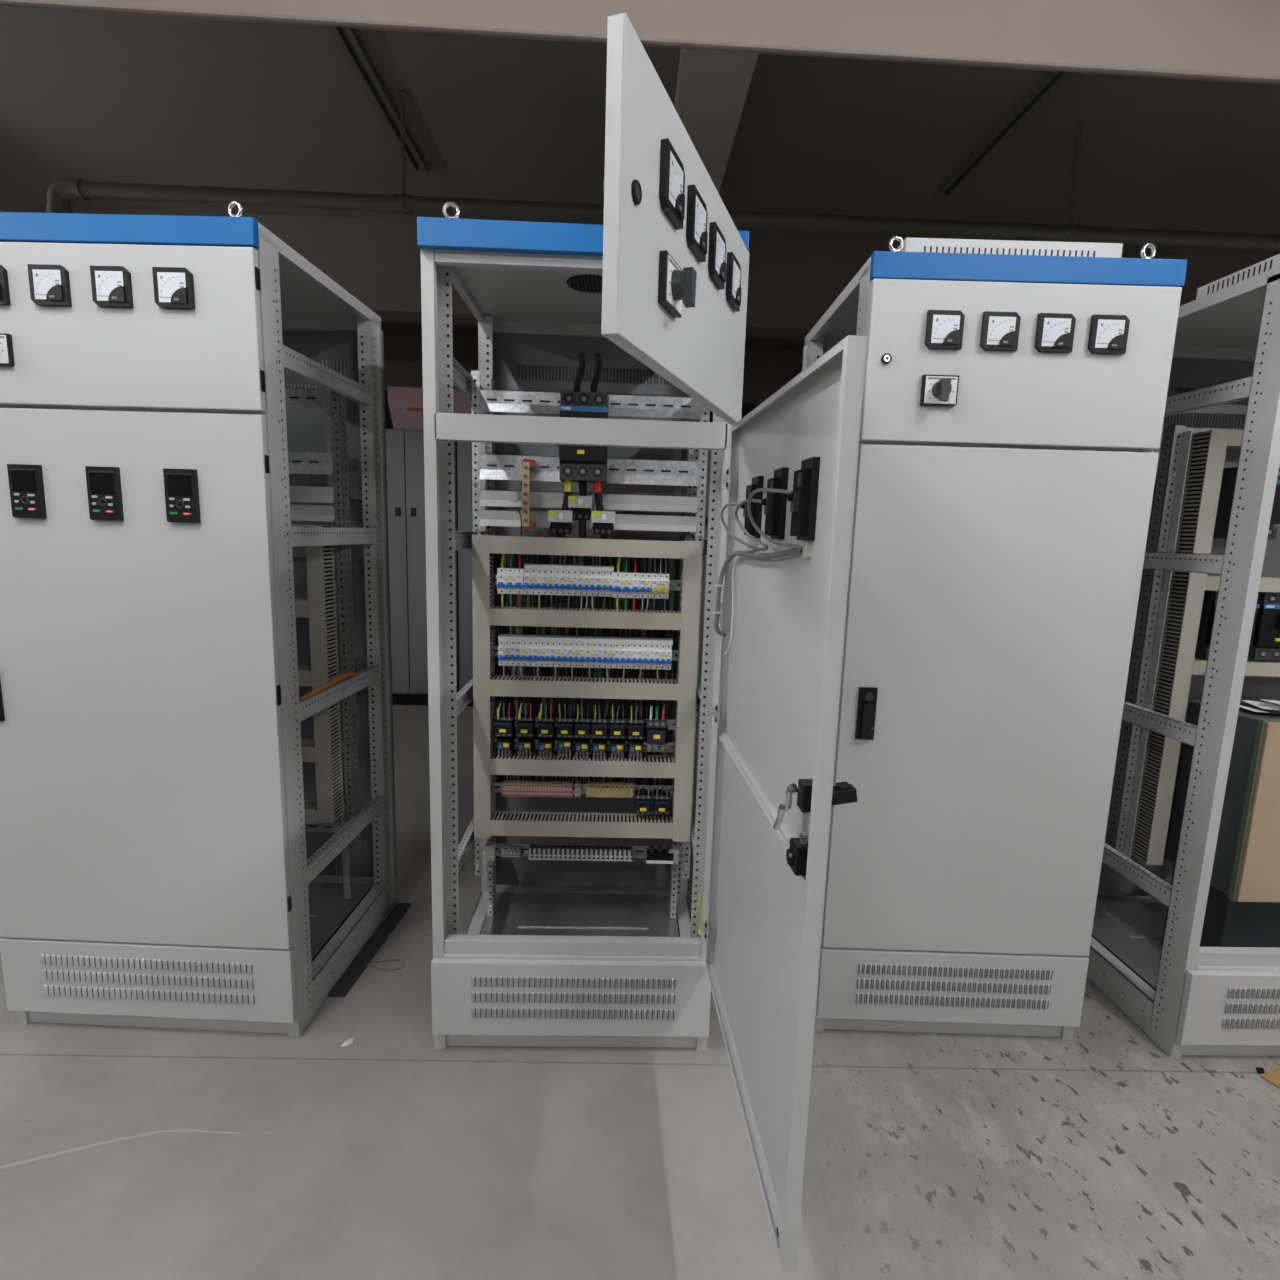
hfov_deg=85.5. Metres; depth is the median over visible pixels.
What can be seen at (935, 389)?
switch
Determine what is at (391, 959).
wire offcut
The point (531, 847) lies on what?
block
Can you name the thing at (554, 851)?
block
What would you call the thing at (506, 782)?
block
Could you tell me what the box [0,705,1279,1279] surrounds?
floor
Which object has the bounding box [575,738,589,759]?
overload relay
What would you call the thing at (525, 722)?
contactor
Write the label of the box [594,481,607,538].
power cable
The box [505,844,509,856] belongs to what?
block
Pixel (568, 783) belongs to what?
block
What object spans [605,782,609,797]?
block
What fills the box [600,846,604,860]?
block
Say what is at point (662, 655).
circuit breaker
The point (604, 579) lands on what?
circuit breaker
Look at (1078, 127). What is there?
hanger
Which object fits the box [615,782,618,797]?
block
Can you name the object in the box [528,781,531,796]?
block
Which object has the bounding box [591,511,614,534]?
transformer
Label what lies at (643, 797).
contactor
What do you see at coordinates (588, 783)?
block
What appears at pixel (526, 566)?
cover
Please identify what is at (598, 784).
block
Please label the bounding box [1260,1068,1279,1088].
cardboard sheet
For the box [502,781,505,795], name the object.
block
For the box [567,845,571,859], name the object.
block
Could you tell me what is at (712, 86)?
ceiling beam
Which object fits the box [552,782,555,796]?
block
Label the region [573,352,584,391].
power cable
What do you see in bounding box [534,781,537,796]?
block
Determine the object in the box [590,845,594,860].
block
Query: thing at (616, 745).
overload relay
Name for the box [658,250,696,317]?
switch
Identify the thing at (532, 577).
circuit breaker
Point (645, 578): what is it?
circuit breaker
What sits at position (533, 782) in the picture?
block
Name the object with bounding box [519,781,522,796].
block
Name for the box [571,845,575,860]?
block
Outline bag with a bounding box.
[1239,699,1279,713]
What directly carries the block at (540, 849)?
attached to the tall cabinet at (659, 289)
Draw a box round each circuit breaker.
[497,554,523,607]
[498,640,515,674]
[515,641,533,675]
[524,569,541,607]
[533,627,550,675]
[542,569,559,608]
[550,642,567,676]
[560,555,577,608]
[568,628,585,676]
[578,556,595,608]
[585,643,602,676]
[596,556,613,609]
[602,643,619,677]
[613,557,639,610]
[620,643,636,677]
[637,644,654,678]
[639,573,651,609]
[651,558,668,611]
[654,644,671,678]
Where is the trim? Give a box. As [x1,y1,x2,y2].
[383,333,802,407]
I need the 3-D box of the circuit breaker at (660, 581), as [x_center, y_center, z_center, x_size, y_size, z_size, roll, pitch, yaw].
[0.066,-0.178,2.252,0.056,0.177,0.066,1,9,-2]
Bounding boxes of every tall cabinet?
[0,201,396,1036]
[386,429,459,704]
[417,13,866,1270]
[457,442,472,705]
[697,450,711,711]
[802,236,1187,1039]
[1087,254,1279,1057]
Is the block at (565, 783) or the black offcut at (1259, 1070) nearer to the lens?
the black offcut at (1259, 1070)
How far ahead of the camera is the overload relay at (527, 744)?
2.30 m
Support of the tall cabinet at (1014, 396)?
on the floor
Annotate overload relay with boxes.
[497,736,513,757]
[518,737,534,757]
[538,737,554,758]
[557,736,573,756]
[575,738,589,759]
[592,738,606,759]
[610,738,624,759]
[628,739,642,759]
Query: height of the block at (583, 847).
0.044 m
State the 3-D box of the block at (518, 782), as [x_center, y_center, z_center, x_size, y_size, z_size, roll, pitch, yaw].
[-0.414,0.509,2.360,0.009,0.048,0.033,1,9,-2]
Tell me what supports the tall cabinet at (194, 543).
on the floor
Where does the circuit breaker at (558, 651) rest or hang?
on the tall cabinet at (659, 289)
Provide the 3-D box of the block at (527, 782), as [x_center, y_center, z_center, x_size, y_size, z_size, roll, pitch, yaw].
[-0.384,0.509,2.361,0.009,0.048,0.033,1,9,-2]
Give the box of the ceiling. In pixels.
[0,7,1279,348]
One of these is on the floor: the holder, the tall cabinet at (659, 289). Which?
the tall cabinet at (659, 289)
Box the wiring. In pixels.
[494,553,679,785]
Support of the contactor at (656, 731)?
attached to the tall cabinet at (659, 289)
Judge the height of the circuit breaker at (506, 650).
0.120 m
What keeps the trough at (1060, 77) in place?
attached to the ceiling
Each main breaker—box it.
[559,391,608,482]
[1194,590,1259,659]
[1213,467,1279,539]
[1248,592,1279,660]
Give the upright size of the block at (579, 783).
0.048 m
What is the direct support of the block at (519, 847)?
attached to the tall cabinet at (659, 289)
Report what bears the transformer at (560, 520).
attached to the tall cabinet at (659, 289)
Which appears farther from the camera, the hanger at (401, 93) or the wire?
the hanger at (401, 93)
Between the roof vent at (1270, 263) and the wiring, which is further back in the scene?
the wiring
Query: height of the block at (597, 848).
0.044 m
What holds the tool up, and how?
on the tall cabinet at (194, 543)
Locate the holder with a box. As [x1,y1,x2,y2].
[646,846,673,863]
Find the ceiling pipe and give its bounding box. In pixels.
[46,177,1279,250]
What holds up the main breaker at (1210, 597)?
on the tall cabinet at (1222, 408)
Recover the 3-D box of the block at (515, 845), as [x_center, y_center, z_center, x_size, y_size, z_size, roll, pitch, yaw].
[-0.430,0.730,2.394,0.012,0.036,0.033,1,9,-2]
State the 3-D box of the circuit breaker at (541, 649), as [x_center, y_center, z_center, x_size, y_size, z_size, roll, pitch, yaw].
[-0.320,0.035,2.275,0.056,0.174,0.066,1,9,-2]
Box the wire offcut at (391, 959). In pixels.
[368,959,404,970]
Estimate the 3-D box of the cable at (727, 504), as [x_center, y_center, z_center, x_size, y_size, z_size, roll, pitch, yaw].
[0.215,-0.248,1.563,0.062,0.120,0.242,1,9,-2]
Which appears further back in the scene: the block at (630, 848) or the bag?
the block at (630, 848)
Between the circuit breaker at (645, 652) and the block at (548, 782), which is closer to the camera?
the circuit breaker at (645, 652)
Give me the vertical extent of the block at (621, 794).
0.046 m
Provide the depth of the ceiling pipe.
3.59 m
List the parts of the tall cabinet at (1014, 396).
post, roof panel, post, door handle, toe plate, plinth panel, door, cross rail, door, header panel, post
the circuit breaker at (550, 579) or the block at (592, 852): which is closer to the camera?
the circuit breaker at (550, 579)
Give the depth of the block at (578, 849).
2.38 m
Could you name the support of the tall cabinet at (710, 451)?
on the floor
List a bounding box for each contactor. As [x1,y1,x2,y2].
[495,702,514,735]
[517,703,534,736]
[537,703,554,736]
[556,704,573,737]
[574,704,590,737]
[591,705,607,737]
[609,705,625,738]
[627,705,644,738]
[635,786,651,813]
[645,706,667,750]
[653,786,669,814]
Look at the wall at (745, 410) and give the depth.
10.82 m
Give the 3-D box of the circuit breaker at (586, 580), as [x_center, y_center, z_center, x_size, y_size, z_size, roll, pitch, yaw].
[-0.172,-0.185,2.245,0.057,0.176,0.066,1,9,-2]
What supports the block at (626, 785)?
attached to the tall cabinet at (659, 289)
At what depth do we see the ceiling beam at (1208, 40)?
2.07 m
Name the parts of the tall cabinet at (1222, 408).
rail, plate, door, mounting plate, post, roof panel, plinth panel, toe plate, sill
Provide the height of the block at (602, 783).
0.046 m
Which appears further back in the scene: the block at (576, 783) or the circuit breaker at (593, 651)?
the block at (576, 783)
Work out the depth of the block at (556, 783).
2.35 m
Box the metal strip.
[328,903,410,996]
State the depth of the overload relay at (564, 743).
2.31 m
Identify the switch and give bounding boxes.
[0,333,14,365]
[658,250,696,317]
[920,374,958,405]
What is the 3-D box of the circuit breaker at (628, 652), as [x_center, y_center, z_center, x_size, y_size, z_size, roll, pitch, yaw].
[-0.039,0.069,2.288,0.057,0.120,0.066,1,9,-2]
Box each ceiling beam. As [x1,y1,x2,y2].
[0,0,1279,84]
[674,48,758,192]
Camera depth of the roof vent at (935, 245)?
1.89 m
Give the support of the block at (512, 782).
attached to the tall cabinet at (659, 289)
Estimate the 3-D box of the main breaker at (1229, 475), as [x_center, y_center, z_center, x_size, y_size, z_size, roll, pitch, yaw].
[1.989,-0.443,2.250,0.147,0.228,0.113,1,9,-2]
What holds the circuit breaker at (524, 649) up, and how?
on the tall cabinet at (659, 289)
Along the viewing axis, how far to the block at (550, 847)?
2.38 m
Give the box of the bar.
[521,458,534,530]
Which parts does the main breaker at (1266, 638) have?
lever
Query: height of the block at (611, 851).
0.044 m
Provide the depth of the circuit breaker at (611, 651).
2.26 m
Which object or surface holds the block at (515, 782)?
attached to the tall cabinet at (659, 289)
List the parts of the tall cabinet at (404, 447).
door, handle, handle, door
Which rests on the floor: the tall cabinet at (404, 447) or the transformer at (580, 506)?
the tall cabinet at (404, 447)
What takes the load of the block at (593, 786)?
attached to the tall cabinet at (659, 289)
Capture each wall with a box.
[0,203,1267,339]
[385,395,754,428]
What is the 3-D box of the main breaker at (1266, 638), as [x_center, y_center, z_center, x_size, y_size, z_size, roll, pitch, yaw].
[2.117,-0.046,2.315,0.147,0.228,0.113,1,9,-2]
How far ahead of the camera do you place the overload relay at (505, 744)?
2.30 m
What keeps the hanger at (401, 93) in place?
hanging from the ceiling
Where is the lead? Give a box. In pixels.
[697,892,702,935]
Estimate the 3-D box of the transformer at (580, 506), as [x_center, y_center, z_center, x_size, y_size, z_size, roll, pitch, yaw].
[-0.188,-0.417,2.191,0.074,0.073,0.062,1,9,-2]
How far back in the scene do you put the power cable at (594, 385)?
2.18 m
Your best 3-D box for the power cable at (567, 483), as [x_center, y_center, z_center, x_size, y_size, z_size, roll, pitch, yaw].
[-0.237,-0.416,2.197,0.049,0.179,0.027,6,10,26]
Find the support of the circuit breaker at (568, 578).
attached to the tall cabinet at (659, 289)
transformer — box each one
[548,510,572,533]
[568,496,591,519]
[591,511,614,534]
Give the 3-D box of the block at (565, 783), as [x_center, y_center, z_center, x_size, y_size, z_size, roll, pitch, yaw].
[-0.254,0.513,2.365,0.009,0.048,0.033,1,9,-2]
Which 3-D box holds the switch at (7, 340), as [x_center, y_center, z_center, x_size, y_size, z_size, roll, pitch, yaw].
[-1.631,-0.729,1.730,0.092,0.076,0.046,2,9,1]
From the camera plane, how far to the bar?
2.19 m
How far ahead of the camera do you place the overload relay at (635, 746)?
2.31 m
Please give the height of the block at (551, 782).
0.048 m
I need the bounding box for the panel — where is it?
[1162,700,1279,947]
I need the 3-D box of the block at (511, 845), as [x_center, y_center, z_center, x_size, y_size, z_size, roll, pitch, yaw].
[-0.443,0.729,2.393,0.012,0.036,0.033,1,9,-2]
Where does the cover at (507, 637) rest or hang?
on the circuit breaker at (506, 650)
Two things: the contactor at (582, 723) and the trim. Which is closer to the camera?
the contactor at (582, 723)
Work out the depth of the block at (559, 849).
2.38 m
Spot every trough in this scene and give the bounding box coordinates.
[329,27,427,173]
[936,71,1071,196]
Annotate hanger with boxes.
[396,88,407,215]
[1065,122,1086,241]
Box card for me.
[620,484,676,492]
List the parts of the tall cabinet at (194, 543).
door handle, post, cross rail, header panel, door, door, plinth panel, toe plate, post, mounting rail, mounting rail, mounting rail, mounting rail, roof panel, mounting rail, door, plate, rail, post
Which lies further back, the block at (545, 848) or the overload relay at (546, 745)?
the block at (545, 848)
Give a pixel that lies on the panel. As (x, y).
(1243, 904)
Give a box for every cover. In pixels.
[498,634,672,644]
[524,564,613,570]
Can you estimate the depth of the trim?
7.99 m
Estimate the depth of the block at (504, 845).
2.38 m
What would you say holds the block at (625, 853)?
attached to the tall cabinet at (659, 289)
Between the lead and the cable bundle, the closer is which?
the cable bundle
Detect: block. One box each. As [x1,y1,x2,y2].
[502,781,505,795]
[502,844,505,856]
[505,781,508,795]
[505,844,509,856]
[507,781,511,796]
[509,844,513,856]
[510,781,514,796]
[513,781,517,796]
[513,844,517,856]
[516,781,519,796]
[517,844,521,856]
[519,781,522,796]
[522,781,525,796]
[525,781,528,796]
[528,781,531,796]
[529,844,533,859]
[531,781,534,796]
[533,844,538,859]
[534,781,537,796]
[537,781,540,796]
[538,845,543,859]
[540,781,543,796]
[543,781,546,796]
[543,845,547,859]
[546,781,549,796]
[548,845,552,859]
[549,781,552,796]
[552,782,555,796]
[552,845,557,859]
[555,782,558,796]
[557,845,561,859]
[558,782,560,796]
[561,782,563,796]
[562,845,566,859]
[564,782,566,797]
[567,782,569,797]
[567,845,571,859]
[570,782,572,797]
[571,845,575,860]
[575,782,577,797]
[576,845,580,860]
[578,782,580,797]
[581,845,585,860]
[586,782,590,796]
[586,845,590,860]
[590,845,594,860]
[591,782,595,796]
[595,845,599,860]
[596,782,600,796]
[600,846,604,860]
[601,782,604,796]
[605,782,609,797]
[605,846,608,860]
[609,846,613,860]
[610,782,614,797]
[614,846,618,860]
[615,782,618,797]
[619,783,623,797]
[619,846,622,860]
[623,846,627,860]
[624,783,628,797]
[628,846,632,860]
[629,783,632,797]
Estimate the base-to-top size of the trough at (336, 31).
0.030 m
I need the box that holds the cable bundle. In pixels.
[711,546,801,655]
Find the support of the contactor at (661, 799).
attached to the tall cabinet at (659, 289)
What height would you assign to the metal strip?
0.012 m
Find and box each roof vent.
[897,237,1122,257]
[1196,254,1279,298]
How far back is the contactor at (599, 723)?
2.30 m
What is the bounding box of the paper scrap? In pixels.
[341,1038,352,1046]
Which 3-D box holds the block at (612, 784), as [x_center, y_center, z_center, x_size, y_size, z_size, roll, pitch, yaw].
[-0.095,0.515,2.369,0.014,0.046,0.033,1,9,-2]
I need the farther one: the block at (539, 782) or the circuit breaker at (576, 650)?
the block at (539, 782)
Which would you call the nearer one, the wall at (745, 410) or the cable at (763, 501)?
the cable at (763, 501)
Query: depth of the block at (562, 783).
2.35 m
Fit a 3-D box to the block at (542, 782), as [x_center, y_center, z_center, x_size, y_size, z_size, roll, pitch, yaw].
[-0.334,0.511,2.362,0.009,0.048,0.033,1,9,-2]
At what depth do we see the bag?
2.20 m
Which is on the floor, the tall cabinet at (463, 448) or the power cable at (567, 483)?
the tall cabinet at (463, 448)
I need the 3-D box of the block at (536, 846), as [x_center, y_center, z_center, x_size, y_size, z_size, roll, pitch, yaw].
[-0.359,0.735,2.393,0.015,0.044,0.039,1,9,-2]
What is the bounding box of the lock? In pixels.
[631,179,641,204]
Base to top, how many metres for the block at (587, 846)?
0.044 m
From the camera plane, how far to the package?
5.59 m
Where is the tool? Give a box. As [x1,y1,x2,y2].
[299,671,354,700]
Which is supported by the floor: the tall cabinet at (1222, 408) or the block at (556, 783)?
the tall cabinet at (1222, 408)
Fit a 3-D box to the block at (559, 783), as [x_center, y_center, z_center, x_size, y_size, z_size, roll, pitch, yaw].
[-0.274,0.512,2.364,0.009,0.048,0.033,1,9,-2]
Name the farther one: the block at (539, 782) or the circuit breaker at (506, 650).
the block at (539, 782)
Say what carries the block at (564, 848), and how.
attached to the tall cabinet at (659, 289)
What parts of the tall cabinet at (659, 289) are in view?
post, rail, post, rail, roof panel, plinth panel, toe plate, sill, plate, cross rail, mounting rail, header panel, mounting rail, mounting rail, mounting rail, mounting rail, mounting rail, mounting rail, mounting rail, mounting rail, mounting rail, door, door, rail, post, post, door, door handle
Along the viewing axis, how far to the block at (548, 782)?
2.35 m
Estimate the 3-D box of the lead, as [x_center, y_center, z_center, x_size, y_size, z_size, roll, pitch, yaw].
[0.183,0.795,2.027,0.028,0.138,0.032,1,9,-2]
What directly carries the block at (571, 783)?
attached to the tall cabinet at (659, 289)
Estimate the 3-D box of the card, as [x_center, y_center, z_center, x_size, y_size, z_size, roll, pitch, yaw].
[0.028,-0.514,2.314,0.188,0.040,0.002,1,9,-2]
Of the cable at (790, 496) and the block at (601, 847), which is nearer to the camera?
the cable at (790, 496)
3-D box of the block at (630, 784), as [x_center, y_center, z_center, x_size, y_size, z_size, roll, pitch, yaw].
[-0.031,0.516,2.371,0.014,0.046,0.033,1,9,-2]
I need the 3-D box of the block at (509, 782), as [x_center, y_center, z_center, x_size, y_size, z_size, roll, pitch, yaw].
[-0.444,0.508,2.359,0.009,0.048,0.033,1,9,-2]
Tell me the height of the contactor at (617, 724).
0.112 m
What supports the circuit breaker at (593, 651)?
on the tall cabinet at (659, 289)
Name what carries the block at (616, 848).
attached to the tall cabinet at (659, 289)
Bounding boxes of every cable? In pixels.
[558,480,571,536]
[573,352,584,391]
[579,480,586,537]
[591,353,601,391]
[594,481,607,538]
[720,503,756,555]
[733,499,767,554]
[747,488,801,550]
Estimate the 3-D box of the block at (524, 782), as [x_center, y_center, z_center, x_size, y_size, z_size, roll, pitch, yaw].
[-0.394,0.509,2.360,0.009,0.048,0.033,1,9,-2]
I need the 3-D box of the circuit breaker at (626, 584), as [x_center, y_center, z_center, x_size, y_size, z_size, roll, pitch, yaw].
[-0.044,-0.179,2.249,0.085,0.177,0.066,1,9,-2]
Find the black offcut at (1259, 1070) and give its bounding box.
[1256,1067,1264,1073]
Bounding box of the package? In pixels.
[388,386,470,429]
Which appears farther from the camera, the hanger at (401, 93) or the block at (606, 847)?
the hanger at (401, 93)
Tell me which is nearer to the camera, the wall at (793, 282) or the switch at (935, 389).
the switch at (935, 389)
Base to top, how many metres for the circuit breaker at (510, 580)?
0.177 m
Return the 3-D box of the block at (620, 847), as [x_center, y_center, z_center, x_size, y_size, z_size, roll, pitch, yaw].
[-0.066,0.742,2.402,0.015,0.044,0.039,1,9,-2]
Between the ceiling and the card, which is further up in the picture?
the ceiling
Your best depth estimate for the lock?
0.98 m
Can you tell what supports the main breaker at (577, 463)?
attached to the tall cabinet at (659, 289)
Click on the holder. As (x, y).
(654, 856)
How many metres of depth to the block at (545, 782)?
2.35 m
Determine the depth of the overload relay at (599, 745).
2.31 m
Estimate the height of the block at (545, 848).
0.044 m
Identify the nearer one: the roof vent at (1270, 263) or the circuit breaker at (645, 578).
the roof vent at (1270, 263)
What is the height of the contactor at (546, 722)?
0.112 m
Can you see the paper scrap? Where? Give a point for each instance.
(349, 1041)
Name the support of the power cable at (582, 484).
attached to the main breaker at (577, 463)
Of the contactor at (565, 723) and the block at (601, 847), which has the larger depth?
the block at (601, 847)
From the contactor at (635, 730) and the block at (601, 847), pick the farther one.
the block at (601, 847)
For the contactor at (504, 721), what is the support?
attached to the tall cabinet at (659, 289)

